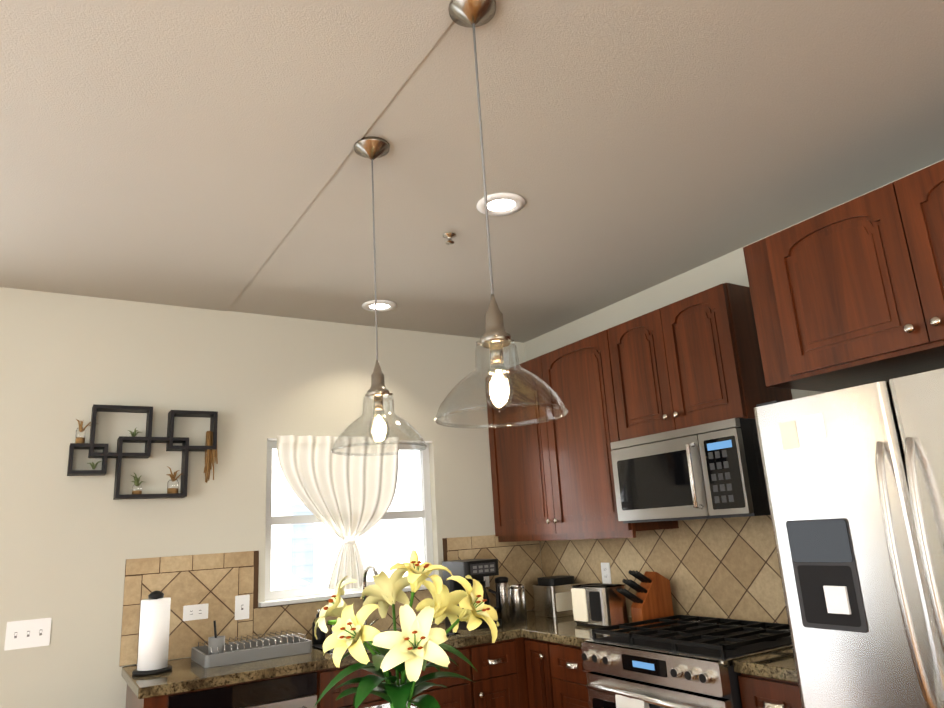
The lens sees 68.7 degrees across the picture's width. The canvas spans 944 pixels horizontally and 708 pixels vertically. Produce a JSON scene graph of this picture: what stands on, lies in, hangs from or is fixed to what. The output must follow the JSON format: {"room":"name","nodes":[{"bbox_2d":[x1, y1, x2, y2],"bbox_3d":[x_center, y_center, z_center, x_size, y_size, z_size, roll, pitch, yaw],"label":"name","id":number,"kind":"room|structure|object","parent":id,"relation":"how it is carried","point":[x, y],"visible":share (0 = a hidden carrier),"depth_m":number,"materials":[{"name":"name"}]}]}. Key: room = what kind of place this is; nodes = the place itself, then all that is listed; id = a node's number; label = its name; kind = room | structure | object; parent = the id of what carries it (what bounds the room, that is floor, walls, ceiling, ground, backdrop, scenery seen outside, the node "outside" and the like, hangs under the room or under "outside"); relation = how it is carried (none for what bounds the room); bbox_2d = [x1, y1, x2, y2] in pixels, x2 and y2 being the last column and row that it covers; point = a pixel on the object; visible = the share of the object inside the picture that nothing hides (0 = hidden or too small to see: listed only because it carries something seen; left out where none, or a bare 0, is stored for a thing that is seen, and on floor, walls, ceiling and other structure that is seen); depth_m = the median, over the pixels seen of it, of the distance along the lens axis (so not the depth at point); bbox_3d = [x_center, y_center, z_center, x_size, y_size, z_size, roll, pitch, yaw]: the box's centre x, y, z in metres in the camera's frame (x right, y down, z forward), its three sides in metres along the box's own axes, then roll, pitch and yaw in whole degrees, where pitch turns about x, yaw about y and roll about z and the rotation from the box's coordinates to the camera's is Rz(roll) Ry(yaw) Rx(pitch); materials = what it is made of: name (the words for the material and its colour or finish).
{"room":"kitchen","nodes":[
{"label":"kitchen","id":0,"kind":"room"},
{"bbox_2d":[0,287,542,707],"bbox_3d":[-1.978,1.006,3.118,5.880,2.670,0.150,5,-17,-31],"label":"wall","id":1,"kind":"structure","parent":0,"point":[69,545],"depth_m":3.47,"materials":[{"name":"paint"}]},
{"bbox_2d":[4,618,51,650],"bbox_3d":[-1.928,1.216,3.001,0.165,0.115,0.012,5,-17,-31],"label":"light switch","id":2,"kind":"object","parent":1,"relation":"attached to","point":[21,634],"depth_m":3.00,"materials":[{"name":"white plastic"}]},
{"bbox_2d":[67,404,217,499],"bbox_3d":[-1.590,0.481,3.377,0.655,0.438,0.099,5,-17,-31],"label":"wall shelf","id":3,"kind":"object","parent":1,"relation":"attached to","point":[185,448],"visible":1,"depth_m":3.36,"materials":[{"name":"black wood"}]},
{"bbox_2d":[183,603,208,620],"bbox_3d":[-1.341,1.253,3.353,0.115,0.070,0.008,5,-17,-31],"label":"outlet","id":4,"kind":"object","parent":1,"relation":"attached to","point":[198,611],"depth_m":3.35,"materials":[{"name":"white plastic"}]},
{"bbox_2d":[235,595,249,619],"bbox_3d":[-1.152,1.270,3.464,0.070,0.115,0.012,5,-17,-31],"label":"light switch","id":5,"kind":"object","parent":1,"relation":"attached to","point":[242,602],"depth_m":3.46,"materials":[{"name":"white plastic"}]},
{"bbox_2d":[265,440,433,600],"bbox_3d":[-0.693,0.923,3.971,1.018,0.838,0.045,5,-17,-31],"label":"window","id":6,"kind":"structure","parent":1,"relation":"in","point":[303,543],"depth_m":3.84,"materials":[{"name":"white glass"}]},
{"bbox_2d":[267,435,431,589],"bbox_3d":[-0.636,0.878,3.884,1.010,0.830,0.090,5,-17,-31],"label":"curtain","id":7,"kind":"object","parent":1,"relation":"attached to","point":[346,499],"visible":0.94,"depth_m":3.85,"materials":[{"name":"white fabric"}]},
{"bbox_2d":[259,583,442,606],"bbox_3d":[-0.629,1.322,3.804,1.080,0.022,0.099,5,-17,-31],"label":"window sill","id":8,"kind":"structure","parent":1,"relation":"attached to","point":[287,601],"depth_m":3.63,"materials":[{"name":"grey plastic"}]},
{"bbox_2d":[484,576,489,586],"bbox_3d":[0.074,1.362,4.215,0.070,0.115,0.008,5,-17,-31],"label":"outlet","id":9,"kind":"object","parent":1,"relation":"attached to","point":[486,578],"depth_m":4.22,"materials":[{"name":"white plastic"}]},
{"bbox_2d":[0,0,943,342],"bbox_3d":[0.049,-1.312,0.125,5.880,0.104,8.280,5,-17,-31],"label":"ceiling","id":10,"kind":"structure","parent":0,"point":[200,154],"depth_m":2.30,"materials":[{"name":"paint"}]},
{"bbox_2d":[331,136,426,455],"bbox_3d":[-0.302,-0.201,2.162,0.281,1.004,0.281,5,-17,-31],"label":"pendant light","id":11,"kind":"object","parent":10,"relation":"hanging from","point":[371,148],"visible":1,"depth_m":2.09,"materials":[{"name":"clear glass"}]},
{"bbox_2d":[362,300,396,311],"bbox_3d":[-0.518,-0.267,3.864,0.194,0.012,0.194,5,-17,-31],"label":"recessed light","id":12,"kind":"object","parent":10,"relation":"in","point":[384,305],"visible":0.94,"depth_m":3.86,"materials":[{"name":"white plastic"}]},
{"bbox_2d":[443,232,455,244],"bbox_3d":[-0.097,-0.499,3.001,0.060,0.038,0.060,5,-17,-31],"label":"sprinkler","id":13,"kind":"object","parent":10,"relation":"attached to","point":[449,236],"visible":1,"depth_m":2.99,"materials":[{"name":"silver metal"}]},
{"bbox_2d":[477,193,524,215],"bbox_3d":[0.115,-0.591,2.744,0.194,0.012,0.194,5,-17,-31],"label":"recessed light","id":14,"kind":"object","parent":10,"relation":"in","point":[500,204],"visible":0.94,"depth_m":2.74,"materials":[{"name":"white plastic"}]},
{"bbox_2d":[434,0,567,428],"bbox_3d":[0.031,-0.360,1.578,0.281,1.024,0.281,5,-17,-31],"label":"pendant light","id":15,"kind":"object","parent":10,"relation":"hanging from","point":[495,337],"visible":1,"depth_m":1.50,"materials":[{"name":"clear glass"}]},
{"bbox_2d":[524,159,943,623],"bbox_3d":[2.609,0.237,1.204,0.153,2.670,8.140,5,-17,-31],"label":"wall","id":16,"kind":"structure","parent":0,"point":[726,568],"depth_m":3.48,"materials":[{"name":"brown tile"}]},
{"bbox_2d":[485,330,678,541],"bbox_3d":[0.573,0.537,4.058,0.351,1.060,1.199,5,-17,-31],"label":"upper cabinet","id":17,"kind":"object","parent":16,"relation":"attached to","point":[553,479],"depth_m":3.85,"materials":[{"name":"brown wood"}]},
{"bbox_2d":[601,563,611,583],"bbox_3d":[0.764,1.251,3.946,0.008,0.115,0.070,5,-17,-31],"label":"outlet","id":18,"kind":"object","parent":16,"relation":"attached to","point":[605,567],"depth_m":3.94,"materials":[{"name":"white plastic"}]},
{"bbox_2d":[605,283,792,439],"bbox_3d":[1.063,0.079,3.319,0.351,0.597,0.742,5,-17,-31],"label":"upper cabinet","id":19,"kind":"object","parent":16,"relation":"attached to","point":[693,360],"depth_m":3.12,"materials":[{"name":"brown wood"}]},
{"bbox_2d":[610,418,770,523],"bbox_3d":[1.043,0.551,3.151,0.461,0.390,0.740,5,-17,-31],"label":"microwave","id":20,"kind":"object","parent":19,"relation":"attached to","point":[710,470],"visible":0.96,"depth_m":2.95,"materials":[{"name":"grey metal"}]},
{"bbox_2d":[743,160,943,391],"bbox_3d":[1.568,-0.248,2.274,0.621,0.540,1.062,5,-17,-31],"label":"upper cabinet","id":21,"kind":"object","parent":16,"relation":"attached to","point":[849,294],"visible":1,"depth_m":2.22,"materials":[{"name":"brown wood"}]},
{"bbox_3d":[0.212,1.366,-0.558,5.880,0.100,8.280,5,-17,-31],"label":"floor","id":22,"kind":"structure","parent":0,"visible":0},
{"bbox_2d":[125,669,324,707],"bbox_3d":[-1.093,1.842,2.967,0.690,0.872,0.610,5,-17,-31],"label":"base cabinet","id":23,"kind":"object","parent":22,"relation":"on","point":[301,690],"depth_m":2.86,"materials":[{"name":"brown wood"}]},
{"bbox_2d":[366,703,389,707],"bbox_3d":[-0.124,1.331,1.282,0.720,0.913,1.470,5,-17,-31],"label":"kitchen island","id":24,"kind":"object","parent":22,"relation":"on","point":[376,706],"depth_m":2.13,"materials":[{"name":"white stone"}]},
{"bbox_2d":[314,550,498,707],"bbox_3d":[-0.147,0.676,1.517,0.387,0.471,0.396,5,-17,-31],"label":"flowers","id":25,"kind":"object","parent":24,"relation":"on","point":[412,648],"visible":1,"depth_m":1.48,"materials":[{"name":"yellow plant"}]},
{"bbox_2d":[325,645,476,707],"bbox_3d":[-0.471,1.900,3.343,0.769,0.872,0.610,5,-17,-31],"label":"base cabinet","id":26,"kind":"object","parent":22,"relation":"on","point":[459,692],"depth_m":3.27,"materials":[{"name":"brown wood"}]},
{"bbox_2d":[473,638,524,707],"bbox_3d":[-0.026,1.941,3.612,0.273,0.872,0.610,5,-17,-31],"label":"base cabinet","id":27,"kind":"object","parent":22,"relation":"on","point":[499,662],"depth_m":3.44,"materials":[{"name":"brown wood"}]},
{"bbox_2d":[521,637,548,707],"bbox_3d":[0.598,1.884,3.537,0.611,0.872,0.233,5,-17,-31],"label":"base cabinet","id":28,"kind":"object","parent":22,"relation":"on","point":[536,691],"depth_m":3.46,"materials":[{"name":"brown wood"}]},
{"bbox_2d":[121,610,573,698],"bbox_3d":[-0.396,1.462,3.498,2.414,0.040,0.645,5,-17,-31],"label":"countertop","id":29,"kind":"structure","parent":28,"relation":"on","point":[186,674],"depth_m":2.96,"materials":[{"name":"stone"}]},
{"bbox_2d":[132,591,171,675],"bbox_3d":[-1.377,1.201,2.996,0.156,0.332,0.156,5,-17,-31],"label":"paper towel","id":30,"kind":"object","parent":29,"relation":"on","point":[153,643],"visible":1,"depth_m":2.95,"materials":[{"name":"white paper"}]},
{"bbox_2d":[191,620,311,667],"bbox_3d":[-1.038,1.324,3.259,0.480,0.183,0.340,5,-17,-31],"label":"dish rack","id":31,"kind":"object","parent":29,"relation":"on","point":[216,651],"visible":1,"depth_m":3.14,"materials":[{"name":"grey plastic"}]},
{"bbox_2d":[312,609,336,644],"bbox_3d":[-0.717,1.383,3.531,0.202,0.166,0.100,5,-17,-31],"label":"soap caddy","id":32,"kind":"object","parent":29,"relation":"on","point":[320,634],"visible":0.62,"depth_m":3.47,"materials":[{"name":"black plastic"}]},
{"bbox_2d":[362,565,377,625],"bbox_3d":[-0.515,1.304,3.667,0.106,0.361,0.219,5,-17,-31],"label":"faucet","id":33,"kind":"object","parent":29,"relation":"on","point":[368,568],"visible":0.35,"depth_m":3.71,"materials":[{"name":"silver metal"}]},
{"bbox_2d":[312,631,459,652],"bbox_3d":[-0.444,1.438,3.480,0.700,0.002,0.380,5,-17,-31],"label":"sink","id":34,"kind":"object","parent":29,"relation":"in","point":[318,647],"visible":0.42,"depth_m":3.38,"materials":[{"name":"silver metal"}]},
{"bbox_2d":[442,559,501,629],"bbox_3d":[0.001,1.324,3.835,0.227,0.345,0.274,5,-17,-31],"label":"coffee maker","id":35,"kind":"object","parent":29,"relation":"on","point":[479,570],"visible":0.56,"depth_m":3.78,"materials":[{"name":"black plastic"}]},
{"bbox_2d":[495,577,515,622],"bbox_3d":[0.174,1.387,3.910,0.080,0.240,0.079,5,-17,-31],"label":"canister","id":36,"kind":"object","parent":29,"relation":"on","point":[512,601],"depth_m":3.89,"materials":[{"name":"silver metal"}]},
{"bbox_2d":[514,583,526,619],"bbox_3d":[0.262,1.431,4.001,0.100,0.190,0.098,5,-17,-31],"label":"canister","id":37,"kind":"object","parent":29,"relation":"on","point":[520,599],"depth_m":3.96,"materials":[{"name":"silver metal"}]},
{"bbox_2d":[533,575,579,617],"bbox_3d":[0.502,1.423,4.069,0.220,0.210,0.202,5,-17,-31],"label":"toaster","id":38,"kind":"object","parent":29,"relation":"on","point":[552,595],"visible":0.81,"depth_m":3.99,"materials":[{"name":"silver metal"}]},
{"bbox_2d":[521,617,677,646],"bbox_3d":[0.668,1.393,3.481,0.628,0.040,0.521,5,-17,-31],"label":"countertop","id":39,"kind":"structure","parent":28,"relation":"on","point":[566,631],"depth_m":3.43,"materials":[{"name":"stone"}]},
{"bbox_2d":[571,583,629,626],"bbox_3d":[0.662,1.298,3.580,0.173,0.192,0.270,5,-17,-31],"label":"toaster","id":40,"kind":"object","parent":39,"relation":"on","point":[599,605],"visible":0.96,"depth_m":3.49,"materials":[{"name":"silver metal"}]},
{"bbox_2d":[616,570,673,625],"bbox_3d":[0.857,1.217,3.455,0.262,0.264,0.100,2,-15,-20],"label":"knife block","id":41,"kind":"object","parent":39,"relation":"on","point":[651,598],"visible":1,"depth_m":3.43,"materials":[{"name":"brown wood"}]},
{"bbox_2d":[545,641,591,707],"bbox_3d":[0.748,1.814,3.300,0.611,0.872,0.344,5,-17,-31],"label":"base cabinet","id":42,"kind":"object","parent":22,"relation":"on","point":[565,673],"depth_m":3.26,"materials":[{"name":"brown wood"}]},
{"bbox_2d":[581,615,791,707],"bbox_3d":[0.971,1.633,2.818,0.719,0.960,0.754,5,-17,-31],"label":"range","id":43,"kind":"object","parent":22,"relation":"on","point":[686,661],"visible":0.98,"depth_m":2.75,"materials":[{"name":"grey metal"}]},
{"bbox_2d":[738,673,801,707],"bbox_3d":[1.305,1.555,2.418,0.611,0.872,0.272,5,-17,-31],"label":"base cabinet","id":44,"kind":"object","parent":22,"relation":"on","point":[755,691],"depth_m":2.37,"materials":[{"name":"brown wood"}]},
{"bbox_2d":[733,647,797,682],"bbox_3d":[1.273,1.113,2.528,0.623,0.040,0.272,5,-17,-31],"label":"countertop","id":45,"kind":"structure","parent":44,"relation":"on","point":[779,664],"depth_m":2.41,"materials":[{"name":"stone"}]},
{"bbox_2d":[754,368,943,707],"bbox_3d":[1.528,0.957,1.987,0.734,1.792,0.935,5,-17,-31],"label":"fridge","id":46,"kind":"object","parent":22,"relation":"on","point":[854,478],"visible":1,"depth_m":2.07,"materials":[{"name":"grey metal"}]}
]}

